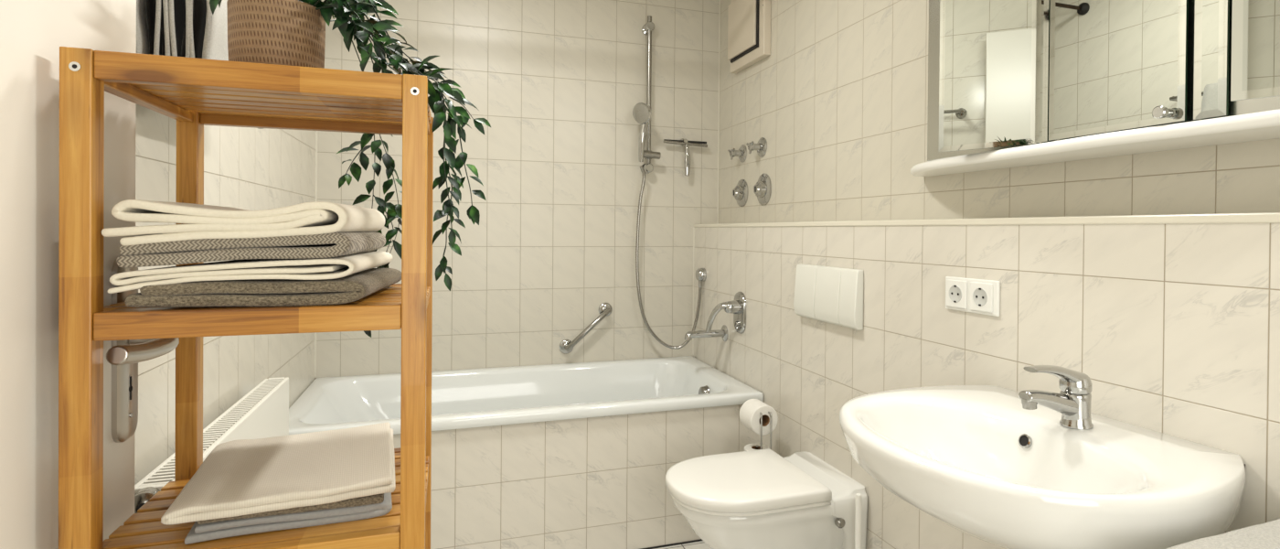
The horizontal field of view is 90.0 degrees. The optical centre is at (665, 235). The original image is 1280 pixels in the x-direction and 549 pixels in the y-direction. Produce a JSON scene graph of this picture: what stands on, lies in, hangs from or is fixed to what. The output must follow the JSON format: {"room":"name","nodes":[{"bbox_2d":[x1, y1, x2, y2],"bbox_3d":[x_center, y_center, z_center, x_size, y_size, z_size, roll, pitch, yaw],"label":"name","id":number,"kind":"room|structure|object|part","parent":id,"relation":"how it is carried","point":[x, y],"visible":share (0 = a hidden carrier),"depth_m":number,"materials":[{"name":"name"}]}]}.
{"room":"bathroom","nodes":[
{"label":"bathroom","id":0,"kind":"room"},
{"bbox_2d":[134,103,315,484],"bbox_3d":[-0.905,-0.073,0.851,0.100,2.500,3.894,0,0,-19],"label":"wall","id":1,"kind":"structure","parent":0,"point":[251,168],"depth_m":1.62,"materials":[{"name":"tile"}]},
{"bbox_2d":[0,0,179,548],"bbox_3d":[-0.594,0.138,0.497,0.114,2.072,0.880,0,0,-19],"label":"door","id":2,"kind":"structure","parent":1,"relation":"in","point":[32,32],"depth_m":0.70,"materials":[{"name":"white paint"}]},
{"bbox_3d":[-0.734,0.153,0.871,0.009,0.251,0.058,0,0,-19],"label":"handle plate","id":3,"kind":"part","parent":2,"relation":"part of","materials":[{"name":"silver metal"}]},
{"bbox_3d":[-0.665,0.142,0.821,0.057,0.031,0.177,0,0,-33],"label":"handle","id":4,"kind":"part","parent":2,"relation":"part of","materials":[{"name":"silver metal"}]},
{"bbox_2d":[134,376,288,512],"bbox_3d":[-1.011,0.792,1.448,0.092,0.759,0.908,0,0,-19],"label":"radiator","id":5,"kind":"object","parent":1,"relation":"attached to","point":[263,411],"visible":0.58,"depth_m":1.53,"materials":[{"name":"metal"}]},
{"bbox_3d":[-0.983,0.722,1.490,0.012,0.600,0.840,0,0,-19],"label":"panel","id":6,"kind":"part","parent":5,"relation":"part of","materials":[{"name":"paint"}]},
{"bbox_3d":[-0.949,-0.577,1.268,0.078,0.048,0.668,0,0,-19],"label":"towel rail","id":7,"kind":"object","parent":1,"relation":"attached to","visible":0},
{"bbox_2d":[145,0,206,58],"bbox_3d":[-0.921,-0.426,1.273,0.081,0.350,0.314,0,0,-19],"label":"hanging towel","id":8,"kind":"object","parent":7,"relation":"hanging from","point":[175,27],"visible":0.31,"depth_m":1.14,"materials":[{"name":"black fabric"}]},
{"bbox_2d":[136,0,263,128],"bbox_3d":[-0.926,-0.427,1.291,0.128,0.365,0.360,0,0,-19],"label":"towel","id":9,"kind":"object","parent":7,"relation":"hanging from","point":[215,45],"visible":0.16,"depth_m":1.15,"materials":[{"name":"white fabric"}]},
{"bbox_2d":[314,0,719,378],"bbox_3d":[-0.620,-0.086,3.056,2.053,2.500,0.100,0,0,-19],"label":"wall","id":10,"kind":"structure","parent":0,"point":[558,85],"depth_m":3.03,"materials":[{"name":"tile"}]},
{"bbox_2d":[314,130,317,377],"bbox_3d":[-1.476,-0.369,2.708,0.005,1.944,0.005,0,0,-19],"label":"trim","id":11,"kind":"structure","parent":10,"relation":"attached to","point":[315,131],"depth_m":2.71,"materials":[{"name":"plastic"}]},
{"bbox_2d":[559,302,612,352],"bbox_3d":[-0.372,0.446,3.057,0.258,0.238,0.066,0,0,-19],"label":"grab bar","id":12,"kind":"object","parent":10,"relation":"attached to","point":[566,346],"visible":1,"depth_m":3.04,"materials":[{"name":"silver metal"}]},
{"bbox_2d":[640,15,661,173],"bbox_3d":[-0.077,-0.685,3.130,0.094,0.764,0.096,0,0,-19],"label":"shower rail","id":13,"kind":"object","parent":10,"relation":"attached to","point":[648,27],"visible":0.95,"depth_m":3.11,"materials":[{"name":"silver metal"}]},
{"bbox_2d":[632,102,651,161],"bbox_3d":[-0.105,-0.489,3.040,0.102,0.277,0.064,1,0,29],"label":"shower","id":14,"kind":"object","parent":13,"relation":"attached to","point":[642,113],"visible":1,"depth_m":3.03,"materials":[{"name":"silver metal"}]},
{"bbox_3d":[-0.103,-0.460,3.053,0.058,0.220,0.040,1,0,29],"label":"handle","id":15,"kind":"part","parent":14,"relation":"part of","materials":[{"name":"silver metal"}]},
{"bbox_2d":[635,165,701,349],"bbox_3d":[0.018,0.112,3.113,0.325,0.892,0.040,0,0,-8],"label":"shower hose","id":16,"kind":"object","parent":14,"relation":"attached to","point":[649,328],"visible":0.91,"depth_m":3.10,"materials":[{"name":"silver metal"}]},
{"bbox_2d":[663,138,707,176],"bbox_3d":[0.099,-0.393,3.209,0.231,0.193,0.065,0,0,-19],"label":"squeegee","id":17,"kind":"object","parent":10,"relation":"hanging from","point":[682,142],"visible":1,"depth_m":3.18,"materials":[{"name":"silver metal"}]},
{"bbox_3d":[0.103,-0.469,3.200,0.228,0.011,0.003,0,0,-19],"label":"rubber blade","id":18,"kind":"part","parent":17,"relation":"part of","materials":[{"name":"black rubber"}]},
{"bbox_3d":[0.112,-0.375,3.191,0.032,0.158,0.022,0,0,-19],"label":"handle","id":19,"kind":"part","parent":17,"relation":"part of","materials":[{"name":"silver metal"}]},
{"bbox_2d":[692,226,694,355],"bbox_3d":[0.144,0.286,3.262,0.005,0.654,0.005,0,0,-19],"label":"trim","id":20,"kind":"structure","parent":10,"relation":"attached to","point":[693,227],"depth_m":3.26,"materials":[{"name":"tile"}]},
{"bbox_2d":[716,0,720,223],"bbox_3d":[0.278,-0.694,3.298,0.005,1.274,0.005,0,0,-19],"label":"trim","id":21,"kind":"structure","parent":10,"relation":"attached to","point":[720,0],"depth_m":3.30,"materials":[{"name":"plastic"}]},
{"bbox_2d":[654,540,711,548],"bbox_3d":[-0.007,1.232,1.220,2.053,0.100,3.994,0,0,-19],"label":"floor","id":22,"kind":"structure","parent":0,"point":[701,544],"depth_m":2.41,"materials":[{"name":"tile"}]},
{"bbox_2d":[58,46,433,548],"bbox_3d":[-0.538,0.487,0.915,0.373,1.384,0.342,0,0,-19],"label":"shelf unit","id":23,"kind":"object","parent":22,"relation":"on","point":[195,92],"visible":0.88,"depth_m":0.78,"materials":[{"name":"brown wood"}]},
{"bbox_3d":[-0.651,0.488,0.713,0.029,1.384,0.028,0,0,-19],"label":"post","id":24,"kind":"part","parent":23,"relation":"part of","materials":[{"name":"brown wood"}]},
{"bbox_3d":[-0.696,-0.181,0.856,0.019,0.014,0.282,0,0,-19],"label":"rail","id":25,"kind":"part","parent":23,"relation":"part of","materials":[{"name":"brown wood"}]},
{"bbox_3d":[-0.751,0.485,1.009,0.029,1.384,0.028,0,0,-19],"label":"post","id":26,"kind":"part","parent":23,"relation":"part of","materials":[{"name":"brown wood"}]},
{"bbox_3d":[-0.484,0.102,0.763,0.314,0.031,0.019,0,0,-19],"label":"rail","id":27,"kind":"part","parent":23,"relation":"part of","materials":[{"name":"brown wood"}]},
{"bbox_3d":[-0.481,-0.187,0.761,0.314,0.031,0.019,0,0,-19],"label":"rail","id":28,"kind":"part","parent":23,"relation":"part of","materials":[{"name":"brown wood"}]},
{"bbox_2d":[124,267,401,307],"bbox_3d":[-0.526,0.069,0.900,0.273,0.032,0.290,0,0,-19],"label":"folded towel","id":29,"kind":"object","parent":23,"relation":"on","point":[357,285],"visible":0.82,"depth_m":0.77,"materials":[{"name":"grey fabric"}]},
{"bbox_2d":[107,251,392,293],"bbox_3d":[-0.539,0.046,0.891,0.272,0.039,0.286,0,0,-19],"label":"folded towel","id":30,"kind":"object","parent":29,"relation":"on","point":[338,266],"visible":0.91,"depth_m":0.77,"materials":[{"name":"white fabric"}]},
{"bbox_2d":[116,231,385,267],"bbox_3d":[-0.541,0.015,0.890,0.257,0.042,0.277,0,0,-19],"label":"folded towel","id":31,"kind":"object","parent":30,"relation":"on","point":[333,244],"visible":0.91,"depth_m":0.76,"materials":[{"name":"grey fabric"}]},
{"bbox_2d":[101,199,385,245],"bbox_3d":[-0.547,-0.016,0.889,0.267,0.056,0.286,0,0,-19],"label":"folded towel","id":32,"kind":"object","parent":31,"relation":"on","point":[204,221],"visible":0.91,"depth_m":0.76,"materials":[{"name":"white fabric"}]},
{"bbox_2d":[184,491,392,543],"bbox_3d":[-0.519,0.363,0.919,0.231,0.023,0.234,0,0,-24],"label":"folded towel","id":33,"kind":"object","parent":23,"relation":"on","point":[212,530],"visible":0.26,"depth_m":0.81,"materials":[{"name":"white fabric"}]},
{"bbox_2d":[196,492,383,523],"bbox_3d":[-0.517,0.347,0.921,0.208,0.017,0.242,0,0,-24],"label":"folded towel","id":34,"kind":"object","parent":33,"relation":"on","point":[378,497],"visible":0.19,"depth_m":0.82,"materials":[{"name":"grey fabric"}]},
{"bbox_2d":[160,421,395,523],"bbox_3d":[-0.527,0.330,0.920,0.255,0.025,0.269,0,0,-24],"label":"folded towel","id":35,"kind":"object","parent":34,"relation":"on","point":[240,476],"visible":1,"depth_m":0.86,"materials":[{"name":"beige fabric"}]},
{"bbox_3d":[-0.583,-0.190,1.062,0.314,0.031,0.019,0,0,-19],"label":"rail","id":36,"kind":"part","parent":23,"relation":"part of","materials":[{"name":"brown wood"}]},
{"bbox_3d":[-0.486,0.390,0.765,0.314,0.034,0.019,0,0,-19],"label":"rail","id":37,"kind":"part","parent":23,"relation":"part of","materials":[{"name":"brown wood"}]},
{"bbox_2d":[209,0,490,337],"bbox_3d":[-0.480,-0.112,0.993,0.392,0.592,0.357,0,0,-19],"label":"potted plant","id":38,"kind":"object","parent":23,"relation":"on","point":[278,32],"visible":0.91,"depth_m":0.89,"materials":[{"name":"green plant"}]},
{"bbox_3d":[-0.537,-0.258,0.887,0.117,0.112,0.117,0,0,-19],"label":"pot","id":39,"kind":"part","parent":38,"relation":"part of","materials":[{"name":"brown wicker"}]},
{"bbox_3d":[-0.588,0.387,1.066,0.314,0.034,0.019,0,0,-19],"label":"rail","id":40,"kind":"part","parent":23,"relation":"part of","materials":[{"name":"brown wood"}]},
{"bbox_3d":[-0.325,0.490,0.823,0.029,1.384,0.028,0,0,-19],"label":"post","id":41,"kind":"part","parent":23,"relation":"part of","materials":[{"name":"brown wood"}]},
{"bbox_3d":[-0.425,0.487,1.119,0.029,1.384,0.028,0,0,-19],"label":"post","id":42,"kind":"part","parent":23,"relation":"part of","materials":[{"name":"brown wood"}]},
{"bbox_2d":[288,355,763,434],"bbox_3d":[-0.550,0.814,2.622,1.716,0.406,0.782,0,0,-19],"label":"bathtub","id":43,"kind":"object","parent":22,"relation":"on","point":[467,398],"visible":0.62,"depth_m":2.80,"materials":[{"name":"ceramic"}]},
{"bbox_3d":[0.171,0.693,2.809,0.040,0.068,0.068,0,0,-19],"label":"overflow knob","id":44,"kind":"part","parent":43,"relation":"part of","materials":[{"name":"silver metal"}]},
{"bbox_2d":[393,404,760,548],"bbox_3d":[-0.434,0.908,2.282,1.721,0.518,0.030,0,0,-19],"label":"bath panel","id":45,"kind":"object","parent":22,"relation":"on","point":[599,482],"visible":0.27,"depth_m":2.30,"materials":[{"name":"tile"}]},
{"bbox_2d":[640,538,702,548],"bbox_3d":[-0.430,1.168,2.268,1.721,0.006,0.004,0,0,-19],"label":"trim","id":46,"kind":"structure","parent":45,"relation":"attached to","point":[699,539],"depth_m":2.42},
{"bbox_2d":[755,411,772,448],"bbox_3d":[0.322,0.901,2.346,0.140,0.550,0.178,0,0,-19],"label":"stand","id":47,"kind":"object","parent":22,"relation":"on","point":[770,412],"visible":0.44,"depth_m":2.27,"materials":[{"name":"silver metal"}]},
{"bbox_2d":[744,443,769,450],"bbox_3d":[0.340,0.832,2.366,0.096,0.095,0.096,0,0,-19],"label":"toilet roll","id":48,"kind":"object","parent":47,"relation":"on","point":[751,446],"visible":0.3,"depth_m":2.37,"materials":[{"name":"paper"}]},
{"bbox_2d":[739,398,778,435],"bbox_3d":[0.339,0.659,2.325,0.108,0.108,0.098,0,0,-19],"label":"toilet roll","id":49,"kind":"object","parent":47,"relation":"on","point":[750,416],"visible":0.97,"depth_m":2.29,"materials":[{"name":"paper"}]},
{"bbox_2d":[854,492,861,548],"bbox_3d":[0.547,0.957,1.815,0.104,0.451,0.104,0,0,-19],"label":"toilet brush","id":50,"kind":"object","parent":22,"relation":"on","point":[858,518],"visible":1,"depth_m":1.81,"materials":[{"name":"white plastic"}]},
{"bbox_3d":[0.818,0.815,0.636,0.403,0.755,0.405,0,0,-19],"label":"cabinet","id":51,"kind":"object","parent":22,"relation":"on","visible":0},
{"bbox_2d":[1166,518,1279,548],"bbox_3d":[0.804,0.408,0.680,0.395,0.056,0.330,0,0,-19],"label":"folded towel","id":52,"kind":"object","parent":51,"relation":"on","point":[1266,535],"visible":1,"depth_m":0.80,"materials":[{"name":"white fabric"}]},
{"bbox_2d":[693,223,1279,548],"bbox_3d":[0.814,0.582,1.492,0.132,1.210,3.794,0,0,-19],"label":"wall","id":53,"kind":"structure","parent":0,"point":[1174,328],"depth_m":1.41,"materials":[{"name":"tile"}]},
{"bbox_2d":[695,267,706,287],"bbox_3d":[0.174,0.206,3.128,0.036,0.096,0.068,0,0,-19],"label":"outlet","id":54,"kind":"object","parent":53,"relation":"attached to","point":[700,272],"visible":1,"depth_m":3.11,"materials":[{"name":"silver metal"}]},
{"bbox_2d":[684,324,728,341],"bbox_3d":[0.182,0.441,2.861,0.190,0.072,0.072,0,0,-19],"label":"spout","id":55,"kind":"object","parent":53,"relation":"attached to","point":[723,332],"visible":0.97,"depth_m":2.86,"materials":[{"name":"silver metal"}]},
{"bbox_2d":[705,291,746,333],"bbox_3d":[0.257,0.329,2.728,0.134,0.180,0.132,0,0,-19],"label":"mixer","id":56,"kind":"object","parent":53,"relation":"attached to","point":[737,306],"visible":1,"depth_m":2.71,"materials":[{"name":"silver metal"}]},
{"bbox_3d":[0.249,0.347,2.732,0.152,0.143,0.071,1,0,4],"label":"lever","id":57,"kind":"part","parent":56,"relation":"part of","materials":[{"name":"silver metal"}]},
{"bbox_3d":[0.318,0.330,2.736,0.013,0.180,0.108,0,0,-19],"label":"wall plate","id":58,"kind":"part","parent":56,"relation":"part of","materials":[{"name":"silver metal"}]},
{"bbox_2d":[665,448,867,548],"bbox_3d":[0.280,0.905,1.974,0.566,0.356,0.375,0,0,-19],"label":"toilet","id":59,"kind":"object","parent":53,"relation":"attached to","point":[760,498],"visible":1,"depth_m":1.85,"materials":[{"name":"white ceramic"}]},
{"bbox_3d":[0.217,0.745,1.951,0.430,0.036,0.374,0,0,-19],"label":"lid","id":60,"kind":"part","parent":59,"relation":"part of","materials":[{"name":"white plastic"}]},
{"bbox_3d":[0.221,0.770,1.953,0.422,0.012,0.366,0,0,-19],"label":"seat","id":61,"kind":"part","parent":59,"relation":"part of","materials":[{"name":"white plastic"}]},
{"bbox_3d":[0.278,0.930,1.974,0.522,0.307,0.354,0,0,-19],"label":"bowl","id":62,"kind":"part","parent":59,"relation":"part of","materials":[{"name":"ceramic"}]},
{"bbox_2d":[793,263,863,330],"bbox_3d":[0.526,0.193,2.091,0.032,0.181,0.358,0,0,-19],"label":"flush plate","id":63,"kind":"object","parent":53,"relation":"attached to","point":[826,293],"visible":1,"depth_m":2.05,"materials":[{"name":"white plastic"}]},
{"bbox_3d":[0.489,0.192,2.199,0.032,0.181,0.130,0,0,-19],"label":"panel","id":64,"kind":"part","parent":63,"relation":"part of","materials":[{"name":"white plastic"}]},
{"bbox_3d":[0.569,0.194,1.963,0.032,0.181,0.086,0,0,-19],"label":"panel","id":65,"kind":"part","parent":63,"relation":"part of","materials":[{"name":"white plastic"}]},
{"bbox_2d":[945,276,1000,316],"bbox_3d":[0.728,0.143,1.525,0.014,0.081,0.163,0,0,-19],"label":"wall socket","id":66,"kind":"object","parent":53,"relation":"attached to","point":[967,294],"visible":1,"depth_m":1.51,"materials":[{"name":"plastic"}]},
{"bbox_2d":[693,212,1279,226],"bbox_3d":[0.817,-0.031,1.487,0.136,0.016,3.794,0,0,-19],"label":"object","id":67,"kind":"structure","parent":53,"relation":"on","point":[1258,217],"depth_m":1.29,"materials":[{"name":"white tile"}]},
{"bbox_2d":[838,384,1245,548],"bbox_3d":[0.591,0.520,1.134,0.520,0.355,0.597,0,0,-19],"label":"washbasin","id":68,"kind":"object","parent":53,"relation":"attached to","point":[995,470],"visible":0.97,"depth_m":1.01,"materials":[{"name":"ceramic"}]},
{"bbox_2d":[1018,364,1093,428],"bbox_3d":[0.704,0.288,1.147,0.160,0.114,0.052,0,0,-19],"label":"tap","id":69,"kind":"object","parent":68,"relation":"on","point":[1073,400],"visible":1,"depth_m":1.14,"materials":[{"name":"silver metal"}]},
{"bbox_3d":[0.691,0.301,1.142,0.128,0.058,0.037,0,0,-19],"label":"spout","id":70,"kind":"part","parent":69,"relation":"part of","materials":[{"name":"silver metal"}]},
{"bbox_3d":[0.705,0.257,1.147,0.134,0.052,0.051,0,0,-19],"label":"lever","id":71,"kind":"part","parent":69,"relation":"part of","materials":[{"name":"silver metal"}]},
{"bbox_2d":[718,0,1279,223],"bbox_3d":[0.945,-0.062,1.477,0.100,2.500,3.894,0,0,-19],"label":"wall","id":72,"kind":"structure","parent":0,"point":[838,101],"depth_m":2.07,"materials":[{"name":"tile"}]},
{"bbox_2d":[727,144,746,161],"bbox_3d":[0.338,-0.387,3.016,0.067,0.082,0.082,0,0,-19],"label":"valve","id":73,"kind":"object","parent":72,"relation":"attached to","point":[741,153],"visible":1,"depth_m":3.00,"materials":[{"name":"silver metal"}]},
{"bbox_3d":[0.333,-0.381,3.014,0.055,0.054,0.060,0,0,-19],"label":"knob","id":74,"kind":"part","parent":73,"relation":"part of","materials":[{"name":"silver metal"}]},
{"bbox_2d":[732,179,748,206],"bbox_3d":[0.344,-0.201,3.026,0.046,0.132,0.132,0,0,-19],"label":"valve","id":75,"kind":"object","parent":72,"relation":"attached to","point":[741,192],"visible":1,"depth_m":3.00,"materials":[{"name":"silver metal"}]},
{"bbox_3d":[0.341,-0.201,3.025,0.035,0.073,0.073,0,0,-19],"label":"knob","id":76,"kind":"part","parent":75,"relation":"part of","materials":[{"name":"silver metal"}]},
{"bbox_2d":[727,0,770,73],"bbox_3d":[0.380,-0.957,2.927,0.052,0.350,0.350,0,0,-19],"label":"air vent","id":77,"kind":"object","parent":72,"relation":"in","point":[749,21],"visible":1,"depth_m":2.88,"materials":[{"name":"white plastic"}]},
{"bbox_2d":[746,137,767,157],"bbox_3d":[0.401,-0.391,2.830,0.067,0.088,0.088,0,0,-19],"label":"valve","id":78,"kind":"object","parent":72,"relation":"attached to","point":[761,146],"visible":1,"depth_m":2.82,"materials":[{"name":"silver metal"}]},
{"bbox_3d":[0.395,-0.385,2.829,0.055,0.054,0.060,0,0,-19],"label":"knob","id":79,"kind":"part","parent":78,"relation":"part of","materials":[{"name":"silver metal"}]},
{"bbox_2d":[753,173,771,204],"bbox_3d":[0.416,-0.203,2.815,0.046,0.140,0.140,0,0,-19],"label":"valve","id":80,"kind":"object","parent":72,"relation":"attached to","point":[762,187],"visible":1,"depth_m":2.79,"materials":[{"name":"silver metal"}]},
{"bbox_3d":[0.412,-0.203,2.813,0.035,0.077,0.077,0,0,-19],"label":"knob","id":81,"kind":"part","parent":80,"relation":"part of","materials":[{"name":"silver metal"}]},
{"bbox_2d":[910,0,1279,176],"bbox_3d":[0.855,-0.513,1.192,0.258,0.696,1.352,0,0,-19],"label":"upper cabinet","id":82,"kind":"object","parent":72,"relation":"attached to","point":[1012,83],"visible":1,"depth_m":1.24,"materials":[{"name":"mirror"}]},
{"bbox_2d":[943,0,1032,146],"bbox_3d":[0.724,-0.530,1.440,0.074,0.643,0.173,0,0,-19],"label":"mirror","id":83,"kind":"object","parent":82,"relation":"on","point":[987,44],"depth_m":1.44,"materials":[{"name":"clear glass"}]},
{"bbox_3d":[0.726,-0.530,1.442,0.005,0.667,0.212,0,1,-42],"label":"mirror door","id":84,"kind":"part","parent":82,"relation":"part of","materials":[{"name":"green glass"}]},
{"bbox_2d":[1039,0,1044,136],"bbox_3d":[0.792,-0.529,1.342,0.001,0.643,0.006,0,0,-19],"label":"mirror","id":85,"kind":"object","parent":82,"relation":"attached to","point":[1042,1],"depth_m":1.34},
{"bbox_3d":[0.795,-0.529,1.343,0.005,0.667,0.030,0,0,-19],"label":"mirror door","id":86,"kind":"part","parent":82,"relation":"part of","materials":[{"name":"green glass"}]},
{"bbox_2d":[910,108,1279,176],"bbox_3d":[0.890,-0.177,1.207,0.178,0.025,1.352,0,0,-19],"label":"shelf","id":87,"kind":"object","parent":82,"relation":"attached to","point":[1225,126],"depth_m":1.19,"materials":[{"name":"white plastic"}]},
{"bbox_2d":[1053,0,1178,133],"bbox_3d":[0.836,-0.528,1.196,0.001,0.643,0.234,0,0,-19],"label":"mirror","id":88,"kind":"object","parent":82,"relation":"attached to","point":[1115,61],"depth_m":1.19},
{"bbox_3d":[0.838,-0.528,1.197,0.005,0.667,0.258,0,0,-19],"label":"mirror door","id":89,"kind":"part","parent":82,"relation":"part of","materials":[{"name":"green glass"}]},
{"bbox_3d":[0.854,-0.210,1.096,0.025,0.022,0.022,0,0,-19],"label":"knob","id":90,"kind":"part","parent":82,"relation":"part of","materials":[{"name":"silver metal"}]},
{"bbox_2d":[1201,0,1218,111],"bbox_3d":[0.893,-0.526,1.044,0.001,0.643,0.024,0,0,-19],"label":"mirror","id":91,"kind":"object","parent":82,"relation":"attached to","point":[1210,57],"depth_m":1.05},
{"bbox_3d":[0.896,-0.526,1.045,0.005,0.667,0.048,0,0,-19],"label":"mirror door","id":92,"kind":"part","parent":82,"relation":"part of","materials":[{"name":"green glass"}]},
{"bbox_3d":[0.915,-0.524,0.804,0.005,0.667,0.299,0,1,-42],"label":"mirror door","id":93,"kind":"part","parent":82,"relation":"part of","materials":[{"name":"green glass"}]},
{"bbox_2d":[1242,0,1279,91],"bbox_3d":[0.913,-0.524,0.802,0.108,0.643,0.253,0,0,-19],"label":"mirror","id":94,"kind":"object","parent":82,"relation":"attached to","point":[1261,18],"depth_m":0.89,"materials":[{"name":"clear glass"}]}
]}

